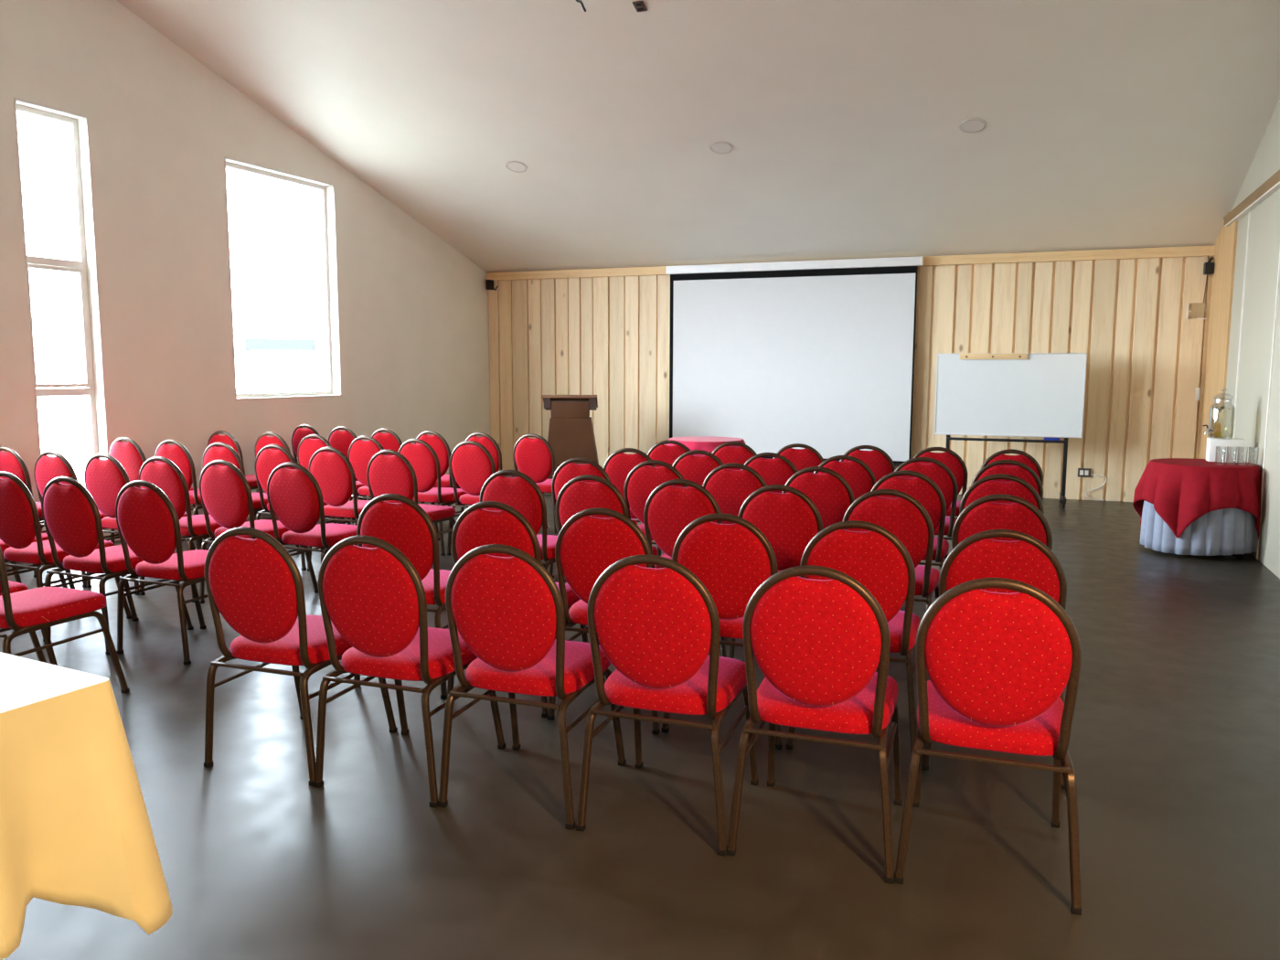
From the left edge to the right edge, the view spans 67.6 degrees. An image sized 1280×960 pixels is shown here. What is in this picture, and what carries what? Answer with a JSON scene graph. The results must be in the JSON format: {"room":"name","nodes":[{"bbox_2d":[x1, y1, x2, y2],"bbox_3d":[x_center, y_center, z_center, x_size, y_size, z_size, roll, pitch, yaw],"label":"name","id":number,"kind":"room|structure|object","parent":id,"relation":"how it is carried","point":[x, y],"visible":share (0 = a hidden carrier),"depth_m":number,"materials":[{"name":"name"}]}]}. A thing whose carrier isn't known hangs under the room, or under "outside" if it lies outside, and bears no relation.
{"room":"conference room","nodes":[
{"label":"conference room","id":0,"kind":"room"},
{"bbox_2d":[0,0,490,541],"bbox_3d":[-4.778,-1.811,7.722,0.200,4.777,13.312,3,7,23],"label":"wall","id":1,"kind":"structure","parent":0,"point":[413,308],"depth_m":8.80,"materials":[{"name":"beige paint"}]},
{"bbox_2d":[13,96,108,458],"bbox_3d":[-4.745,-1.354,7.803,0.171,3.238,0.613,3,7,23],"label":"window","id":2,"kind":"structure","parent":1,"relation":"in","point":[79,266],"depth_m":7.94,"materials":[{"name":"white paint"}]},
{"bbox_2d":[224,156,341,400],"bbox_3d":[-3.757,-2.029,10.018,0.171,2.328,1.528,3,7,23],"label":"window","id":3,"kind":"structure","parent":1,"relation":"in","point":[328,392],"depth_m":10.56,"materials":[{"name":"white paint"}]},
{"bbox_2d":[0,474,1279,959],"bbox_3d":[-0.619,0.822,6.370,10.800,0.120,13.600,3,7,21],"label":"floor","id":4,"kind":"structure","parent":0,"point":[1174,747],"depth_m":3.18,"materials":[{"name":"concrete"}]},
{"bbox_2d":[0,446,46,577],"bbox_3d":[-4.434,0.196,7.120,0.502,0.932,0.575,3,7,24],"label":"banquet chair","id":5,"kind":"object","parent":4,"relation":"on","point":[11,462],"visible":0.23,"depth_m":6.79,"materials":[{"name":"fabric"}]},
{"bbox_2d":[0,580,46,662],"bbox_3d":[-3.172,0.518,4.401,0.502,0.932,0.575,3,7,22],"label":"banquet chair","id":6,"kind":"object","parent":4,"relation":"on","point":[14,586],"visible":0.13,"depth_m":4.54,"materials":[{"name":"fabric"}]},
{"bbox_2d":[0,533,67,587],"bbox_3d":[-3.844,0.360,5.727,0.502,0.932,0.575,3,7,23],"label":"banquet chair","id":7,"kind":"object","parent":4,"relation":"on","point":[3,545],"visible":0.14,"depth_m":5.77,"materials":[{"name":"fabric"}]},
{"bbox_2d":[0,546,129,693],"bbox_3d":[-2.695,0.541,4.209,0.502,0.932,0.575,3,7,22],"label":"banquet chair","id":8,"kind":"object","parent":4,"relation":"on","point":[31,610],"visible":0.85,"depth_m":4.16,"materials":[{"name":"fabric"}]},
{"bbox_2d":[0,470,131,641],"bbox_3d":[-3.375,0.386,5.516,0.502,0.932,0.575,3,7,23],"label":"banquet chair","id":9,"kind":"object","parent":4,"relation":"on","point":[19,519],"visible":0.7,"depth_m":5.24,"materials":[{"name":"fabric"}]},
{"bbox_2d":[33,450,118,587],"bbox_3d":[-3.908,0.233,6.809,0.502,0.932,0.575,3,7,24],"label":"banquet chair","id":10,"kind":"object","parent":4,"relation":"on","point":[47,468],"visible":0.26,"depth_m":6.52,"materials":[{"name":"fabric"}]},
{"bbox_2d":[41,476,193,655],"bbox_3d":[-2.900,0.415,5.282,0.502,0.932,0.575,3,7,23],"label":"banquet chair","id":11,"kind":"object","parent":4,"relation":"on","point":[71,517],"visible":0.83,"depth_m":5.03,"materials":[{"name":"fabric"}]},
{"bbox_2d":[84,453,195,595],"bbox_3d":[-3.443,0.258,6.607,0.502,0.932,0.575,3,7,24],"label":"banquet chair","id":12,"kind":"object","parent":4,"relation":"on","point":[104,479],"visible":0.33,"depth_m":6.33,"materials":[{"name":"fabric"}]},
{"bbox_2d":[109,437,202,545],"bbox_3d":[-4.094,0.084,8.080,0.502,0.932,0.575,3,7,25],"label":"banquet chair","id":13,"kind":"object","parent":4,"relation":"on","point":[129,454],"visible":0.31,"depth_m":7.78,"materials":[{"name":"fabric"}]},
{"bbox_2d":[115,480,208,665],"bbox_3d":[-2.419,0.435,5.121,0.502,0.932,0.575,3,7,22],"label":"banquet chair","id":14,"kind":"object","parent":4,"relation":"on","point":[147,521],"visible":0.86,"depth_m":4.87,"materials":[{"name":"fabric"}]},
{"bbox_2d":[138,456,222,602],"bbox_3d":[-2.974,0.282,6.410,0.502,0.932,0.575,3,7,23],"label":"banquet chair","id":15,"kind":"object","parent":4,"relation":"on","point":[167,476],"visible":0.59,"depth_m":6.12,"materials":[{"name":"fabric"}]},
{"bbox_2d":[154,439,210,549],"bbox_3d":[-3.588,0.116,7.819,0.502,0.932,0.575,3,7,24],"label":"banquet chair","id":16,"kind":"object","parent":4,"relation":"on","point":[177,453],"visible":0.39,"depth_m":7.51,"materials":[{"name":"fabric"}]},
{"bbox_2d":[207,430,257,514],"bbox_3d":[-3.649,-0.009,8.885,0.502,0.932,0.575,3,7,26],"label":"banquet chair","id":17,"kind":"object","parent":4,"relation":"on","point":[228,439],"visible":0.22,"depth_m":8.59,"materials":[{"name":"fabric"}]},
{"bbox_2d":[202,442,300,552],"bbox_3d":[-3.094,0.146,7.571,0.502,0.932,0.575,3,7,24],"label":"banquet chair","id":18,"kind":"object","parent":4,"relation":"on","point":[212,453],"visible":0.34,"depth_m":7.28,"materials":[{"name":"fabric"}]},
{"bbox_2d":[199,459,318,603],"bbox_3d":[-2.478,0.310,6.188,0.502,0.932,0.575,3,7,24],"label":"banquet chair","id":19,"kind":"object","parent":4,"relation":"on","point":[225,492],"visible":0.62,"depth_m":5.93,"materials":[{"name":"fabric"}]},
{"bbox_2d":[254,431,336,523],"bbox_3d":[-3.161,0.008,8.743,0.502,0.932,0.575,3,7,25],"label":"banquet chair","id":20,"kind":"object","parent":4,"relation":"on","point":[262,440],"visible":0.19,"depth_m":8.45,"materials":[{"name":"fabric"}]},
{"bbox_2d":[255,444,345,570],"bbox_3d":[-2.608,0.170,7.378,0.502,0.932,0.575,3,7,24],"label":"banquet chair","id":21,"kind":"object","parent":4,"relation":"on","point":[266,460],"visible":0.38,"depth_m":7.11,"materials":[{"name":"fabric"}]},
{"bbox_2d":[203,526,397,786],"bbox_3d":[-1.321,0.602,3.719,0.502,0.932,0.575,2,7,19],"label":"banquet chair","id":22,"kind":"object","parent":4,"relation":"on","point":[256,585],"visible":0.84,"depth_m":3.46,"materials":[{"name":"fabric"}]},
{"bbox_2d":[266,462,356,563],"bbox_3d":[-1.993,0.328,6.038,0.502,0.932,0.575,3,7,24],"label":"banquet chair","id":23,"kind":"object","parent":4,"relation":"on","point":[295,496],"visible":0.69,"depth_m":5.78,"materials":[{"name":"fabric"}]},
{"bbox_2d":[291,424,361,517],"bbox_3d":[-3.227,-0.121,9.841,0.502,0.932,0.575,4,8,28],"label":"banquet chair","id":24,"kind":"object","parent":4,"relation":"on","point":[299,432],"visible":0.21,"depth_m":9.58,"materials":[{"name":"fabric"}]},
{"bbox_2d":[297,434,364,522],"bbox_3d":[-2.671,0.044,8.448,0.502,0.932,0.575,3,7,25],"label":"banquet chair","id":25,"kind":"object","parent":4,"relation":"on","point":[307,446],"visible":0.2,"depth_m":8.18,"materials":[{"name":"fabric"}]},
{"bbox_2d":[307,447,370,571],"bbox_3d":[-2.125,0.197,7.154,0.502,0.932,0.575,3,7,25],"label":"banquet chair","id":26,"kind":"object","parent":4,"relation":"on","point":[334,473],"visible":0.68,"depth_m":6.88,"materials":[{"name":"fabric"}]},
{"bbox_2d":[326,426,366,520],"bbox_3d":[-2.753,-0.080,9.507,0.502,0.932,0.575,4,8,28],"label":"banquet chair","id":27,"kind":"object","parent":4,"relation":"on","point":[341,441],"visible":0.24,"depth_m":9.22,"materials":[{"name":"fabric"}]},
{"bbox_2d":[347,436,424,524],"bbox_3d":[-2.183,0.065,8.284,0.502,0.932,0.575,3,7,26],"label":"banquet chair","id":28,"kind":"object","parent":4,"relation":"on","point":[360,453],"visible":0.28,"depth_m":8.03,"materials":[{"name":"fabric"}]},
{"bbox_2d":[352,493,451,699],"bbox_3d":[-1.028,0.496,4.626,0.502,0.932,0.575,3,7,20],"label":"banquet chair","id":29,"kind":"object","parent":4,"relation":"on","point":[405,526],"visible":0.38,"depth_m":4.33,"materials":[{"name":"fabric"}]},
{"bbox_2d":[368,428,439,504],"bbox_3d":[-2.266,-0.045,9.218,0.502,0.932,0.575,4,8,28],"label":"banquet chair","id":30,"kind":"object","parent":4,"relation":"on","point":[389,441],"visible":0.18,"depth_m":8.90,"materials":[{"name":"fabric"}]},
{"bbox_2d":[313,535,505,808],"bbox_3d":[-0.848,0.623,3.553,0.502,0.932,0.575,2,7,19],"label":"banquet chair","id":31,"kind":"object","parent":4,"relation":"on","point":[375,598],"visible":0.9,"depth_m":3.30,"materials":[{"name":"fabric"}]},
{"bbox_2d":[366,449,455,534],"bbox_3d":[-1.638,0.223,6.941,0.502,0.932,0.575,3,7,25],"label":"banquet chair","id":32,"kind":"object","parent":4,"relation":"on","point":[394,474],"visible":0.43,"depth_m":6.67,"materials":[{"name":"fabric"}]},
{"bbox_2d":[397,438,471,555],"bbox_3d":[-1.683,0.105,7.950,0.502,0.932,0.575,3,7,26],"label":"banquet chair","id":33,"kind":"object","parent":4,"relation":"on","point":[423,459],"visible":0.62,"depth_m":7.67,"materials":[{"name":"fabric"}]},
{"bbox_2d":[414,430,460,533],"bbox_3d":[-1.778,-0.011,8.938,0.502,0.932,0.575,4,8,28],"label":"banquet chair","id":34,"kind":"object","parent":4,"relation":"on","point":[437,442],"visible":0.36,"depth_m":8.63,"materials":[{"name":"fabric"}]},
{"bbox_2d":[447,440,495,554],"bbox_3d":[-1.212,0.127,7.766,0.502,0.932,0.575,3,7,26],"label":"banquet chair","id":35,"kind":"object","parent":4,"relation":"on","point":[471,466],"visible":0.54,"depth_m":7.51,"materials":[{"name":"fabric"}]},
{"bbox_2d":[460,432,502,513],"bbox_3d":[-1.292,0.013,8.741,0.502,0.932,0.575,4,8,28],"label":"banquet chair","id":36,"kind":"object","parent":4,"relation":"on","point":[487,441],"visible":0.18,"depth_m":8.41,"materials":[{"name":"fabric"}]},
{"bbox_2d":[447,501,588,717],"bbox_3d":[-0.543,0.524,4.399,0.502,0.932,0.575,3,7,20],"label":"banquet chair","id":37,"kind":"object","parent":4,"relation":"on","point":[476,527],"visible":0.34,"depth_m":4.10,"materials":[{"name":"fabric"}]},
{"bbox_2d":[479,469,557,578],"bbox_3d":[-0.628,0.376,5.658,0.502,0.932,0.575,3,7,23],"label":"banquet chair","id":38,"kind":"object","parent":4,"relation":"on","point":[521,493],"visible":0.44,"depth_m":5.36,"materials":[{"name":"fabric"}]},
{"bbox_2d":[437,544,626,830],"bbox_3d":[-0.369,0.642,3.398,0.502,0.932,0.575,2,7,19],"label":"banquet chair","id":39,"kind":"object","parent":4,"relation":"on","point":[508,612],"visible":0.95,"depth_m":3.14,"materials":[{"name":"fabric"}]},
{"bbox_2d":[512,433,557,533],"bbox_3d":[-0.813,0.033,8.582,0.502,0.932,0.575,4,8,28],"label":"banquet chair","id":40,"kind":"object","parent":4,"relation":"on","point":[535,458],"visible":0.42,"depth_m":8.31,"materials":[{"name":"fabric"}]},
{"bbox_2d":[542,394,598,479],"bbox_3d":[-0.833,-0.476,11.890,0.721,1.172,0.401,0,7,-1],"label":"lectern","id":41,"kind":"object","parent":4,"relation":"on","point":[570,430],"visible":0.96,"depth_m":11.68,"materials":[{"name":"brown laminate"}]},
{"bbox_2d":[548,457,637,575],"bbox_3d":[-0.287,0.290,6.399,0.502,0.932,0.575,3,7,21],"label":"banquet chair","id":42,"kind":"object","parent":4,"relation":"on","point":[568,470],"visible":0.23,"depth_m":6.12,"materials":[{"name":"fabric"}]},
{"bbox_2d":[547,507,660,735],"bbox_3d":[-0.070,0.547,4.210,0.502,0.932,0.575,3,7,20],"label":"banquet chair","id":43,"kind":"object","parent":4,"relation":"on","point":[586,545],"visible":0.43,"depth_m":3.94,"materials":[{"name":"fabric"}]},
{"bbox_2d":[554,474,658,582],"bbox_3d":[-0.169,0.406,5.408,0.502,0.932,0.575,3,7,22],"label":"banquet chair","id":44,"kind":"object","parent":4,"relation":"on","point":[577,496],"visible":0.27,"depth_m":5.11,"materials":[{"name":"fabric"}]},
{"bbox_2d":[603,448,661,555],"bbox_3d":[0.009,0.205,7.129,0.502,0.932,0.575,2,7,19],"label":"banquet chair","id":45,"kind":"object","parent":4,"relation":"on","point":[618,465],"visible":0.17,"depth_m":6.84,"materials":[{"name":"fabric"}]},
{"bbox_2d":[623,459,687,544],"bbox_3d":[0.189,0.311,6.232,0.502,0.932,0.575,3,7,21],"label":"banquet chair","id":46,"kind":"object","parent":4,"relation":"on","point":[643,479],"visible":0.27,"depth_m":5.96,"materials":[{"name":"fabric"}]},
{"bbox_2d":[576,554,758,856],"bbox_3d":[0.117,0.662,3.231,0.502,0.932,0.575,2,7,19],"label":"banquet chair","id":47,"kind":"object","parent":4,"relation":"on","point":[658,628],"visible":0.97,"depth_m":2.97,"materials":[{"name":"fabric"}]},
{"bbox_2d":[647,439,693,467],"bbox_3d":[0.318,0.117,7.883,0.502,0.932,0.575,2,7,18],"label":"banquet chair","id":48,"kind":"object","parent":4,"relation":"on","point":[659,452],"visible":0.16,"depth_m":7.58,"materials":[{"name":"fabric"}]},
{"bbox_2d":[643,479,726,657],"bbox_3d":[0.315,0.430,5.220,0.502,0.932,0.575,3,7,23],"label":"banquet chair","id":49,"kind":"object","parent":4,"relation":"on","point":[669,508],"visible":0.3,"depth_m":4.95,"materials":[{"name":"fabric"}]},
{"bbox_2d":[672,449,723,487],"bbox_3d":[0.493,0.223,6.982,0.502,0.932,0.575,2,7,19],"label":"banquet chair","id":50,"kind":"object","parent":4,"relation":"on","point":[693,468],"visible":0.24,"depth_m":6.68,"materials":[{"name":"fabric"}]},
{"bbox_2d":[661,512,782,749],"bbox_3d":[0.419,0.566,4.064,0.502,0.932,0.575,3,7,21],"label":"banquet chair","id":51,"kind":"object","parent":4,"relation":"on","point":[731,560],"visible":0.41,"depth_m":3.78,"materials":[{"name":"fabric"}]},
{"bbox_2d":[711,441,757,469],"bbox_3d":[0.812,0.133,7.756,0.502,0.932,0.575,2,7,17],"label":"banquet chair","id":52,"kind":"object","parent":4,"relation":"on","point":[727,454],"visible":0.14,"depth_m":7.45,"materials":[{"name":"fabric"}]},
{"bbox_2d":[702,462,767,523],"bbox_3d":[0.665,0.332,6.063,0.502,0.932,0.575,3,7,21],"label":"banquet chair","id":53,"kind":"object","parent":4,"relation":"on","point":[730,488],"visible":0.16,"depth_m":5.77,"materials":[{"name":"fabric"}]},
{"bbox_2d":[740,452,798,493],"bbox_3d":[0.964,0.245,6.803,0.502,0.932,0.575,2,7,19],"label":"banquet chair","id":54,"kind":"object","parent":4,"relation":"on","point":[778,470],"visible":0.17,"depth_m":6.49,"materials":[{"name":"fabric"}]},
{"bbox_2d":[728,484,822,658],"bbox_3d":[0.784,0.457,4.995,0.502,0.932,0.575,3,7,22],"label":"banquet chair","id":55,"kind":"object","parent":4,"relation":"on","point":[789,521],"visible":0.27,"depth_m":4.70,"materials":[{"name":"fabric"}]},
{"bbox_2d":[772,443,824,473],"bbox_3d":[1.286,0.155,7.579,0.502,0.932,0.575,2,7,18],"label":"banquet chair","id":56,"kind":"object","parent":4,"relation":"on","point":[809,456],"visible":0.14,"depth_m":7.26,"materials":[{"name":"fabric"}]},
{"bbox_2d":[726,565,901,884],"bbox_3d":[0.595,0.682,3.075,0.502,0.932,0.575,2,7,19],"label":"banquet chair","id":57,"kind":"object","parent":4,"relation":"on","point":[818,646],"visible":1,"depth_m":2.82,"materials":[{"name":"fabric"}]},
{"bbox_2d":[781,466,854,529],"bbox_3d":[1.130,0.356,5.867,0.502,0.932,0.575,3,7,21],"label":"banquet chair","id":58,"kind":"object","parent":4,"relation":"on","point":[830,493],"visible":0.34,"depth_m":5.56,"materials":[{"name":"fabric"}]},
{"bbox_2d":[813,455,875,500],"bbox_3d":[1.431,0.269,6.611,0.502,0.932,0.575,2,7,19],"label":"banquet chair","id":59,"kind":"object","parent":4,"relation":"on","point":[858,474],"visible":0.16,"depth_m":6.29,"materials":[{"name":"fabric"}]},
{"bbox_2d":[786,520,920,756],"bbox_3d":[0.909,0.586,3.896,0.502,0.932,0.575,3,7,20],"label":"banquet chair","id":60,"kind":"object","parent":4,"relation":"on","point":[876,559],"visible":0.56,"depth_m":3.60,"materials":[{"name":"fabric"}]},
{"bbox_2d":[839,445,895,482],"bbox_3d":[1.775,0.172,7.443,0.502,0.932,0.575,2,7,18],"label":"banquet chair","id":61,"kind":"object","parent":4,"relation":"on","point":[880,464],"visible":0.2,"depth_m":7.12,"materials":[{"name":"fabric"}]},
{"bbox_2d":[842,489,939,610],"bbox_3d":[1.274,0.477,4.832,0.502,0.932,0.575,3,7,22],"label":"banquet chair","id":62,"kind":"object","parent":4,"relation":"on","point":[903,516],"visible":0.44,"depth_m":4.53,"materials":[{"name":"fabric"}]},
{"bbox_2d":[870,469,949,572],"bbox_3d":[1.595,0.380,5.671,0.502,0.932,0.575,3,7,21],"label":"banquet chair","id":63,"kind":"object","parent":4,"relation":"on","point":[921,487],"visible":0.39,"depth_m":5.36,"materials":[{"name":"fabric"}]},
{"bbox_2d":[894,457,957,540],"bbox_3d":[1.922,0.285,6.484,0.502,0.932,0.575,3,7,19],"label":"banquet chair","id":64,"kind":"object","parent":4,"relation":"on","point":[939,473],"visible":0.29,"depth_m":6.17,"materials":[{"name":"fabric"}]},
{"bbox_2d":[912,447,967,519],"bbox_3d":[2.260,0.191,7.297,0.502,0.932,0.575,2,7,18],"label":"banquet chair","id":65,"kind":"object","parent":4,"relation":"on","point":[951,459],"visible":0.15,"depth_m":6.97,"materials":[{"name":"fabric"}]},
{"bbox_2d":[894,577,1081,915],"bbox_3d":[1.073,0.701,2.919,0.502,0.932,0.575,2,7,19],"label":"banquet chair","id":66,"kind":"object","parent":4,"relation":"on","point":[998,666],"visible":1,"depth_m":2.65,"materials":[{"name":"fabric"}]},
{"bbox_2d":[921,529,1066,789],"bbox_3d":[1.390,0.610,3.707,0.502,0.932,0.575,3,7,20],"label":"banquet chair","id":67,"kind":"object","parent":4,"relation":"on","point":[1027,560],"visible":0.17,"depth_m":3.40,"materials":[{"name":"fabric"}]},
{"bbox_2d":[959,473,1044,514],"bbox_3d":[2.068,0.401,5.496,0.502,0.932,0.575,3,7,21],"label":"banquet chair","id":68,"kind":"object","parent":4,"relation":"on","point":[985,486],"visible":0.23,"depth_m":5.19,"materials":[{"name":"fabric"}]},
{"bbox_2d":[951,493,1052,550],"bbox_3d":[1.757,0.499,4.656,0.502,0.932,0.575,3,7,22],"label":"banquet chair","id":69,"kind":"object","parent":4,"relation":"on","point":[982,514],"visible":0.25,"depth_m":4.35,"materials":[{"name":"fabric"}]},
{"bbox_2d":[970,459,1043,501],"bbox_3d":[2.400,0.305,6.320,0.502,0.932,0.575,2,7,19],"label":"banquet chair","id":70,"kind":"object","parent":4,"relation":"on","point":[1022,471],"visible":0.2,"depth_m":6.00,"materials":[{"name":"fabric"}]},
{"bbox_2d":[934,352,1087,507],"bbox_3d":[4.115,-0.579,10.727,1.547,1.670,0.570,3,7,21],"label":"whiteboard","id":71,"kind":"object","parent":4,"relation":"on","point":[1006,394],"visible":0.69,"depth_m":10.62,"materials":[{"name":"plastic"}]},
{"bbox_2d":[980,448,1043,484],"bbox_3d":[2.725,0.215,7.097,0.502,0.932,0.575,2,7,18],"label":"banquet chair","id":72,"kind":"object","parent":4,"relation":"on","point":[1023,457],"visible":0.19,"depth_m":6.77,"materials":[{"name":"fabric"}]},
{"bbox_2d":[1172,553,1243,558],"bbox_3d":[4.615,0.231,7.875,0.750,0.736,0.750,3,7,21],"label":"round table","id":73,"kind":"object","parent":4,"relation":"on","point":[1239,556],"visible":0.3,"depth_m":7.64,"materials":[{"name":"brown wood"}]},
{"bbox_2d":[1140,500,1258,555],"bbox_3d":[4.598,0.212,7.880,0.845,0.708,0.881,3,7,21],"label":"table skirt","id":74,"kind":"object","parent":73,"relation":"on","point":[1226,531],"visible":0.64,"depth_m":7.53,"materials":[{"name":"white fabric"}]},
{"bbox_2d":[1132,458,1261,539],"bbox_3d":[4.573,0.140,7.889,0.910,0.577,0.994,3,7,21],"label":"tablecloth","id":75,"kind":"object","parent":74,"relation":"on","point":[1181,491],"visible":0.98,"depth_m":7.54,"materials":[{"name":"red fabric"}]},
{"bbox_2d":[1205,437,1244,462],"bbox_3d":[4.839,-0.248,7.906,0.245,0.190,0.140,3,7,21],"label":"block","id":76,"kind":"object","parent":75,"relation":"on","point":[1218,445],"visible":0.97,"depth_m":7.84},
{"bbox_2d":[1202,390,1235,438],"bbox_3d":[4.776,-0.548,7.861,0.253,0.416,0.180,-6,9,-41],"label":"dispenser","id":77,"kind":"object","parent":76,"relation":"on","point":[1220,435],"visible":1,"depth_m":7.87,"materials":[{"name":"glass"}]},
{"bbox_2d":[1202,424,1214,434],"bbox_3d":[4.678,-0.416,7.871,0.089,0.081,0.072,3,7,21],"label":"tap","id":78,"kind":"object","parent":77,"relation":"on","point":[1208,429],"depth_m":7.86,"materials":[{"name":"silver metal"}]},
{"bbox_2d":[116,0,1279,272],"bbox_3d":[-0.611,-2.991,5.923,10.800,2.254,13.600,3,7,21],"label":"ceiling","id":79,"kind":"structure","parent":0,"point":[1112,124],"depth_m":8.73,"materials":[{"name":"paint"}]},
{"bbox_2d":[505,160,527,172],"bbox_3d":[-1.319,-3.351,10.218,0.230,0.081,0.231,-3,8,-27],"label":"ceiling light","id":80,"kind":"object","parent":79,"relation":"attached to","point":[513,165],"visible":1,"depth_m":10.20,"materials":[{"name":"plastic"}]},
{"bbox_2d":[507,162,525,171],"bbox_3d":[-1.320,-3.350,10.216,0.198,0.014,0.198,3,-10,21],"label":"diffuser","id":81,"kind":"object","parent":80,"relation":"attached to","point":[513,166],"depth_m":10.21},
{"bbox_2d":[709,140,733,154],"bbox_3d":[0.798,-3.260,9.367,0.230,0.081,0.231,-3,8,-27],"label":"ceiling light","id":82,"kind":"object","parent":79,"relation":"attached to","point":[722,147],"visible":1,"depth_m":9.35,"materials":[{"name":"plastic"}]},
{"bbox_2d":[711,143,731,152],"bbox_3d":[0.797,-3.259,9.365,0.198,0.014,0.198,3,-10,21],"label":"diffuser","id":83,"kind":"object","parent":82,"relation":"attached to","point":[715,147],"depth_m":9.36,"materials":[{"name":"plastic"}]},
{"bbox_2d":[959,117,986,133],"bbox_3d":[2.969,-3.161,8.523,0.230,0.081,0.231,-3,8,-27],"label":"ceiling light","id":84,"kind":"object","parent":79,"relation":"attached to","point":[971,125],"visible":1,"depth_m":8.51,"materials":[{"name":"plastic"}]},
{"bbox_2d":[960,120,984,131],"bbox_3d":[2.968,-3.161,8.521,0.198,0.014,0.198,3,-10,21],"label":"diffuser","id":85,"kind":"object","parent":84,"relation":"attached to","point":[965,125],"depth_m":8.52,"materials":[{"name":"plastic"}]},
{"bbox_2d":[488,256,1209,501],"bbox_3d":[2.137,-1.348,12.098,9.300,2.870,0.233,3,7,21],"label":"wall","id":86,"kind":"structure","parent":0,"point":[607,338],"depth_m":11.19,"materials":[{"name":"brown wood"}]},
{"bbox_2d":[665,256,923,466],"bbox_3d":[1.848,-1.466,11.973,3.182,2.478,0.174,3,7,21],"label":"projection screen","id":87,"kind":"object","parent":86,"relation":"attached to","point":[819,355],"visible":0.79,"depth_m":11.88,"materials":[{"name":"white fabric"}]},
{"bbox_2d":[486,245,1215,280],"bbox_3d":[2.022,-2.658,11.844,8.910,0.106,0.065,3,7,21],"label":"trim","id":88,"kind":"structure","parent":86,"relation":"attached to","point":[1190,250],"depth_m":11.02,"materials":[{"name":"brown wood"}]},
{"bbox_2d":[1195,256,1213,458],"bbox_3d":[6.160,-1.067,10.453,0.035,2.712,0.026,3,7,21],"label":"trim","id":89,"kind":"structure","parent":86,"relation":"attached to","point":[1210,280],"depth_m":10.42,"materials":[{"name":"brown wood"}]},
{"bbox_2d":[1222,97,1279,578],"bbox_3d":[3.780,-1.401,4.391,0.200,4.777,13.365,3,7,23],"label":"wall","id":90,"kind":"structure","parent":0,"point":[1264,249],"depth_m":7.96,"materials":[{"name":"paint"}]},
{"bbox_2d":[1203,256,1214,303],"bbox_3d":[6.101,-2.150,10.275,0.086,0.487,0.169,3,7,21],"label":"loudspeaker","id":91,"kind":"object","parent":90,"relation":"attached to","point":[1208,267],"visible":1,"depth_m":10.19,"materials":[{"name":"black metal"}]},
{"bbox_2d":[1199,212,1237,458],"bbox_3d":[5.947,-1.175,9.864,0.024,3.064,1.246,3,7,23],"label":"trim","id":92,"kind":"structure","parent":90,"relation":"attached to","point":[1225,243],"depth_m":9.71,"materials":[{"name":"brown wood"}]},
{"bbox_2d":[1232,212,1250,437],"bbox_3d":[5.470,-0.962,8.742,0.015,2.900,0.035,3,7,21],"label":"trim","id":93,"kind":"structure","parent":90,"relation":"attached to","point":[1249,217],"depth_m":8.67,"materials":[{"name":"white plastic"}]},
{"bbox_2d":[1223,169,1279,225],"bbox_3d":[3.999,-2.079,5.144,0.047,0.100,9.858,3,7,23],"label":"trim","id":94,"kind":"structure","parent":90,"relation":"attached to","point":[1274,178],"depth_m":8.23,"materials":[{"name":"brown wood"}]},
{"bbox_2d":[1225,181,1279,226],"bbox_3d":[3.967,-2.016,5.083,0.052,0.014,9.708,3,7,23],"label":"trim","id":95,"kind":"structure","parent":90,"relation":"attached to","point":[1275,187],"depth_m":8.19,"materials":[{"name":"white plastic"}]},
{"bbox_2d":[1255,251,1279,559],"bbox_3d":[4.917,-0.811,7.444,0.015,2.900,0.030,3,7,21],"label":"trim","id":96,"kind":"structure","parent":90,"relation":"attached to","point":[1278,274],"depth_m":7.45,"materials":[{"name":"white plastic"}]},
{"label":"outside","id":97,"kind":"structure","parent":0,"visible":0},
{"bbox_2d":[36,387,326,487],"bbox_3d":[-26.593,-1.377,26.241,51.600,0.200,90.000,3,7,21],"label":"yard","id":98,"kind":"structure","parent":97,"point":[62,420],"depth_m":26.09,"materials":[{"name":"white"}]},
{"bbox_2d":[245,338,316,393],"bbox_3d":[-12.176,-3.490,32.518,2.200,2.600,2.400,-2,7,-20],"label":"house","id":99,"kind":"structure","parent":98,"relation":"on","point":[276,365],"depth_m":31.59,"materials":[{"name":"white paint"}]},
{"bbox_3d":[0.713,-0.077,10.419,0.800,0.736,0.800,3,7,21],"label":"round table","id":100,"kind":"object","parent":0,"visible":0},
{"bbox_2d":[665,436,745,456],"bbox_3d":[0.713,-0.170,10.408,1.002,0.557,0.961,-3,8,-27],"label":"tablecloth","id":101,"kind":"object","parent":100,"relation":"on","point":[708,443],"visible":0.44,"depth_m":10.05,"materials":[{"name":"fabric"}]},
{"bbox_3d":[-2.175,0.851,2.403,1.535,0.740,0.685,4,8,27],"label":"banquet table","id":102,"kind":"object","parent":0,"visible":0},
{"bbox_2d":[0,651,172,959],"bbox_3d":[-2.175,0.788,2.396,1.845,0.624,0.971,4,8,27],"label":"tablecloth","id":103,"kind":"object","parent":102,"relation":"on","point":[76,829],"visible":1,"depth_m":2.25,"materials":[{"name":"yellow fabric"}]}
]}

